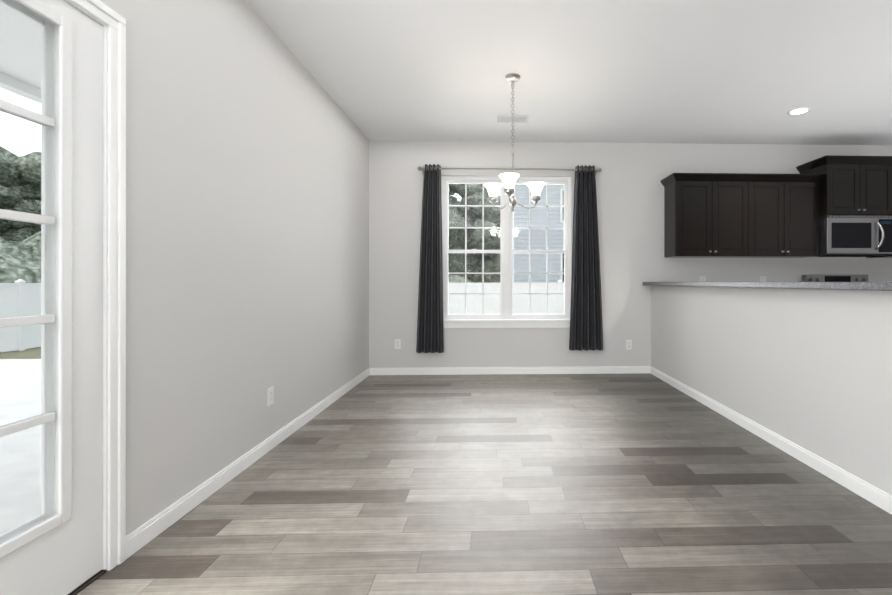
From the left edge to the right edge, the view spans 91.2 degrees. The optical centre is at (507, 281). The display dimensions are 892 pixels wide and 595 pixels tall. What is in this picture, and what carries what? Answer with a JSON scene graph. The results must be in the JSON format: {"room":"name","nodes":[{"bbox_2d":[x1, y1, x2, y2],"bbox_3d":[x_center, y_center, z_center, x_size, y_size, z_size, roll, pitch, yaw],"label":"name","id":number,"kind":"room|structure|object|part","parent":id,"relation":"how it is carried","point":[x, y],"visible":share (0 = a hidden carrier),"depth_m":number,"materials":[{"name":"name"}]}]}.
{"room":"dining room","nodes":[
{"label":"dining room","id":0,"kind":"room"},
{"bbox_2d":[100,0,368,535],"bbox_3d":[-1.547,-0.280,0.693,0.140,2.740,8.710,0,0,-2],"label":"wall","id":1,"kind":"structure","parent":0,"point":[247,213],"depth_m":2.36,"materials":[{"name":"white paint"}]},
{"bbox_2d":[0,2,40,103],"bbox_3d":[-2.341,-1.248,2.554,1.329,0.200,8.360,0,0,-2],"label":"roof","id":2,"kind":"structure","parent":1,"relation":"attached to","point":[27,55],"depth_m":2.31,"materials":[{"name":"white plastic"}]},
{"bbox_2d":[0,0,102,594],"bbox_3d":[-1.523,0.060,1.166,0.167,2.033,0.909,0,0,-2],"label":"patio door","id":3,"kind":"structure","parent":1,"relation":"in","point":[55,547],"depth_m":1.48,"materials":[{"name":"white painted wood"},{"name":"glass"}]},
{"bbox_2d":[68,570,106,594],"bbox_3d":[-1.575,1.086,1.164,0.174,0.010,0.915,0,0,-2],"label":"door threshold sill","id":4,"kind":"structure","parent":1,"relation":"attached to","point":[85,584],"depth_m":1.55,"materials":[{"name":"brown metal"}]},
{"bbox_2d":[64,0,125,570],"bbox_3d":[-1.565,0.032,1.165,0.184,2.117,1.049,0,0,-2],"label":"door frame","id":5,"kind":"structure","parent":1,"relation":"attached to","point":[110,21],"depth_m":1.64,"materials":[{"name":"white wood"}]},
{"bbox_2d":[126,368,369,558],"bbox_3d":[-1.553,1.050,3.369,0.017,0.084,3.359,0,0,-2],"label":"baseboard","id":6,"kind":"structure","parent":1,"relation":"attached to","point":[141,536],"depth_m":2.27,"materials":[{"name":"white wood"}]},
{"bbox_2d":[268,386,273,405],"bbox_3d":[-1.539,0.747,2.818,0.007,0.116,0.072,0,0,-2],"label":"outlet","id":7,"kind":"object","parent":1,"relation":"attached to","point":[270,395],"visible":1,"depth_m":2.81,"materials":[{"name":"white plastic"}]},
{"bbox_2d":[77,373,891,594],"bbox_3d":[2.039,1.141,0.874,7.320,0.100,8.850,0,0,-2],"label":"floor","id":8,"kind":"structure","parent":0,"point":[574,484],"depth_m":2.08,"materials":[{"name":"grey wood"}]},
{"bbox_2d":[802,275,867,281],"bbox_3d":[3.918,0.507,4.832,0.754,1.172,0.717,0,0,-2],"label":"range","id":9,"kind":"object","parent":8,"relation":"on","point":[834,278],"visible":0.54,"depth_m":5.11,"materials":[{"name":"silver metal"}]},
{"bbox_2d":[246,0,891,145],"bbox_3d":[2.039,-1.699,0.876,7.320,0.100,8.850,0,0,-2],"label":"ceiling","id":10,"kind":"structure","parent":0,"point":[688,71],"depth_m":3.33,"materials":[{"name":"white paint"}]},
{"bbox_2d":[497,115,528,122],"bbox_3d":[0.059,-1.643,4.381,0.310,0.008,0.180,0,0,-2],"label":"ceiling vent","id":11,"kind":"object","parent":10,"relation":"in","point":[516,118],"visible":0.94,"depth_m":4.36,"materials":[{"name":"grey metal"}]},
{"bbox_2d":[484,73,544,211],"bbox_3d":[0.065,-1.103,3.455,0.506,1.090,0.490,0,0,-2],"label":"chandelier","id":12,"kind":"object","parent":10,"relation":"hanging from","point":[508,179],"visible":1,"depth_m":3.49,"materials":[{"name":"white glass"}]},
{"bbox_2d":[787,107,810,115],"bbox_3d":[2.826,-1.642,4.187,0.196,0.008,0.196,0,0,-2],"label":"recessed light","id":13,"kind":"object","parent":10,"relation":"in","point":[799,111],"visible":1,"depth_m":4.19,"materials":[{"name":"white"}]},
{"bbox_2d":[369,140,891,368],"bbox_3d":[1.903,-0.277,5.228,7.320,2.740,0.140,0,0,-2],"label":"wall","id":14,"kind":"structure","parent":0,"point":[630,194],"depth_m":5.13,"materials":[{"name":"white paint"}]},
{"bbox_2d":[395,339,400,348],"bbox_3d":[-1.278,0.733,5.053,0.072,0.116,0.007,0,0,-2],"label":"electrical outlet","id":15,"kind":"object","parent":14,"relation":"attached to","point":[397,343],"visible":1,"depth_m":5.05,"materials":[{"name":"white plastic"}]},
{"bbox_2d":[442,176,570,327],"bbox_3d":[-0.005,-0.349,5.145,1.630,1.795,0.177,0,0,-2],"label":"window","id":16,"kind":"structure","parent":14,"relation":"in","point":[506,251],"depth_m":5.17,"materials":[{"name":"white plastic"}]},
{"bbox_3d":[-0.004,0.500,5.102,1.630,0.097,0.092,0,0,-2],"label":"window sill apron","id":17,"kind":"part","parent":16,"relation":"part of","materials":[{"name":"white wood"}]},
{"bbox_2d":[416,164,602,352],"bbox_3d":[0.038,-0.261,5.039,2.182,2.168,0.120,0,0,-2],"label":"curtains","id":18,"kind":"object","parent":14,"relation":"hanging from","point":[586,328],"visible":1,"depth_m":5.01,"materials":[{"name":"black fabric"}]},
{"bbox_3d":[0.038,-1.291,5.043,2.140,0.073,0.113,0,0,-2],"label":"rod","id":19,"kind":"part","parent":18,"relation":"part of","materials":[{"name":"silver metal"}]},
{"bbox_2d":[370,366,649,374],"bbox_3d":[0.051,1.051,5.092,3.270,0.084,0.014,0,0,-2],"label":"baseboard","id":20,"kind":"structure","parent":14,"relation":"attached to","point":[586,369],"depth_m":5.09,"materials":[{"name":"white wood"}]},
{"bbox_2d":[626,340,631,349],"bbox_3d":[1.445,0.753,5.139,0.072,0.116,0.007,0,0,-2],"label":"electrical outlet","id":21,"kind":"object","parent":14,"relation":"attached to","point":[628,344],"visible":1,"depth_m":5.14,"materials":[{"name":"white plastic"}]},
{"bbox_2d":[664,173,755,257],"bbox_3d":[2.322,-0.732,5.008,0.885,0.900,0.326,0,0,-2],"label":"upper cabinet","id":22,"kind":"object","parent":14,"relation":"attached to","point":[733,215],"depth_m":4.85,"materials":[{"name":"black wood"}]},
{"bbox_2d":[740,173,822,257],"bbox_3d":[3.085,-0.732,5.032,0.885,0.900,0.326,0,0,-2],"label":"upper cabinet","id":23,"kind":"object","parent":14,"relation":"attached to","point":[787,205],"depth_m":4.87,"materials":[{"name":"black wood"}]},
{"bbox_2d":[796,155,891,215],"bbox_3d":[3.913,-1.059,4.985,0.858,0.641,0.470,0,0,-2],"label":"upper cabinet","id":24,"kind":"object","parent":14,"relation":"attached to","point":[855,185],"visible":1,"depth_m":4.80,"materials":[{"name":"black wood"}]},
{"bbox_2d":[818,215,891,256],"bbox_3d":[3.914,-0.514,4.979,0.756,0.442,0.482,0,0,-2],"label":"microwave","id":25,"kind":"object","parent":24,"relation":"attached to","point":[855,235],"visible":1,"depth_m":4.79,"materials":[{"name":"silver metal"}]},
{"bbox_2d":[866,254,891,257],"bbox_3d":[4.888,-0.741,5.063,1.078,0.918,0.375,0,0,-2],"label":"upper cabinet","id":26,"kind":"object","parent":14,"relation":"attached to","point":[887,256],"visible":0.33,"depth_m":5.12,"materials":[{"name":"black wood"}]},
{"bbox_2d":[651,285,891,494],"bbox_3d":[1.857,0.569,2.870,0.140,1.046,4.570,0,0,-2],"label":"wall","id":27,"kind":"structure","parent":0,"point":[810,370],"depth_m":2.68,"materials":[{"name":"white paint"}]},
{"bbox_2d":[643,282,891,290],"bbox_3d":[1.901,0.024,2.821,0.435,0.040,4.669,0,0,-2],"label":"bar","id":28,"kind":"object","parent":27,"relation":"on","point":[879,286],"visible":1,"depth_m":2.53,"materials":[{"name":"grey stone"}]},
{"bbox_2d":[650,366,891,513],"bbox_3d":[1.794,1.050,2.860,0.047,0.084,4.584,0,0,-2],"label":"baseboard","id":29,"kind":"structure","parent":27,"relation":"attached to","point":[862,488],"depth_m":2.66,"materials":[{"name":"white wood"}]},
{"label":"outside","id":30,"kind":"structure","parent":0,"visible":0},
{"bbox_2d":[0,347,40,358],"bbox_3d":[-15.509,1.955,21.949,120.000,0.300,95.000,0,0,-2],"label":"ground","id":31,"kind":"structure","parent":30,"point":[26,353],"depth_m":10.62,"materials":[{"name":"green plant"}]},
{"bbox_2d":[0,279,40,351],"bbox_3d":[-12.340,0.862,2.540,0.160,1.860,26.160,0,0,-2],"label":"fence","id":32,"kind":"object","parent":31,"relation":"on","point":[33,300],"depth_m":11.15,"materials":[{"name":"white plastic"}]},
{"bbox_2d":[0,146,40,241],"bbox_3d":[-29.290,-2.909,23.790,7.524,9.477,5.433,0,0,-2],"label":"tree","id":33,"kind":"object","parent":31,"relation":"on","point":[5,226],"depth_m":23.96,"materials":[{"name":"green plant"}]},
{"bbox_2d":[0,232,40,282],"bbox_3d":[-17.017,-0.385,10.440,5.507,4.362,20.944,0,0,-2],"label":"tree","id":34,"kind":"object","parent":31,"relation":"on","point":[24,252],"depth_m":13.60,"materials":[{"name":"green plant"}]},
{"bbox_2d":[0,359,40,533],"bbox_3d":[-5.774,1.462,2.445,8.199,0.660,7.800,0,0,-2],"label":"patio slab","id":35,"kind":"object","parent":31,"relation":"on","point":[19,382],"depth_m":2.94,"materials":[{"name":"concrete"}]},
{"bbox_2d":[5,185,40,245],"bbox_3d":[-25.570,-2.400,26.156,6.120,8.432,7.930,0,0,-2],"label":"tree","id":36,"kind":"object","parent":31,"relation":"on","point":[37,197],"depth_m":25.43,"materials":[{"name":"green plant"}]},
{"bbox_2d":[9,184,40,230],"bbox_3d":[-31.668,-3.042,29.523,5.763,9.755,8.555,0,0,-2],"label":"tree","id":37,"kind":"object","parent":31,"relation":"on","point":[26,194],"depth_m":28.43,"materials":[{"name":"green plant"}]},
{"bbox_2d":[448,246,464,277],"bbox_3d":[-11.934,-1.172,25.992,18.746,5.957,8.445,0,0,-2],"label":"tree","id":38,"kind":"object","parent":31,"relation":"on","point":[459,265],"depth_m":25.56,"materials":[{"name":"green plant"}]},
{"bbox_2d":[448,274,472,282],"bbox_3d":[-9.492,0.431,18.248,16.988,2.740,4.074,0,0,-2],"label":"tree","id":39,"kind":"object","parent":31,"relation":"on","point":[455,279],"depth_m":18.03,"materials":[{"name":"green plant"}]},
{"bbox_2d":[449,209,474,248],"bbox_3d":[-6.614,-4.104,22.577,9.804,11.819,5.483,0,0,-2],"label":"tree","id":40,"kind":"object","parent":31,"relation":"on","point":[456,241],"depth_m":23.10,"materials":[{"name":"green plant"}]},
{"bbox_2d":[449,203,476,249],"bbox_3d":[-4.971,-5.158,30.218,5.737,13.959,5.611,0,0,-2],"label":"tree","id":41,"kind":"object","parent":31,"relation":"on","point":[472,239],"depth_m":29.53,"materials":[{"name":"green plant"}]},
{"bbox_2d":[449,184,499,230],"bbox_3d":[-1.107,-5.801,36.363,8.980,15.273,5.831,0,0,-2],"label":"tree","id":42,"kind":"object","parent":31,"relation":"on","point":[457,192],"depth_m":35.25,"materials":[{"name":"green plant"}]},
{"bbox_2d":[449,184,499,258],"bbox_3d":[-3.171,-4.703,33.913,8.430,13.058,6.567,0,0,-2],"label":"tree","id":43,"kind":"object","parent":31,"relation":"on","point":[488,236],"depth_m":32.91,"materials":[{"name":"green plant"}]},
{"bbox_2d":[464,253,499,282],"bbox_3d":[-3.382,-0.549,33.275,13.024,4.721,4.901,0,0,-2],"label":"tree","id":44,"kind":"object","parent":31,"relation":"on","point":[474,262],"depth_m":31.66,"materials":[{"name":"green plant"}]},
{"bbox_2d":[448,280,563,313],"bbox_3d":[1.946,0.871,15.994,29.560,1.860,0.160,0,0,-2],"label":"fence","id":45,"kind":"object","parent":31,"relation":"on","point":[554,308],"depth_m":15.91,"materials":[{"name":"white plastic"}]},
{"bbox_2d":[513,184,563,282],"bbox_3d":[7.767,-3.243,24.683,16.100,10.100,9.800,0,0,-2],"label":"neighbouring house","id":46,"kind":"structure","parent":31,"relation":"on","point":[557,200],"depth_m":19.98,"materials":[{"name":"grey"}]}
]}

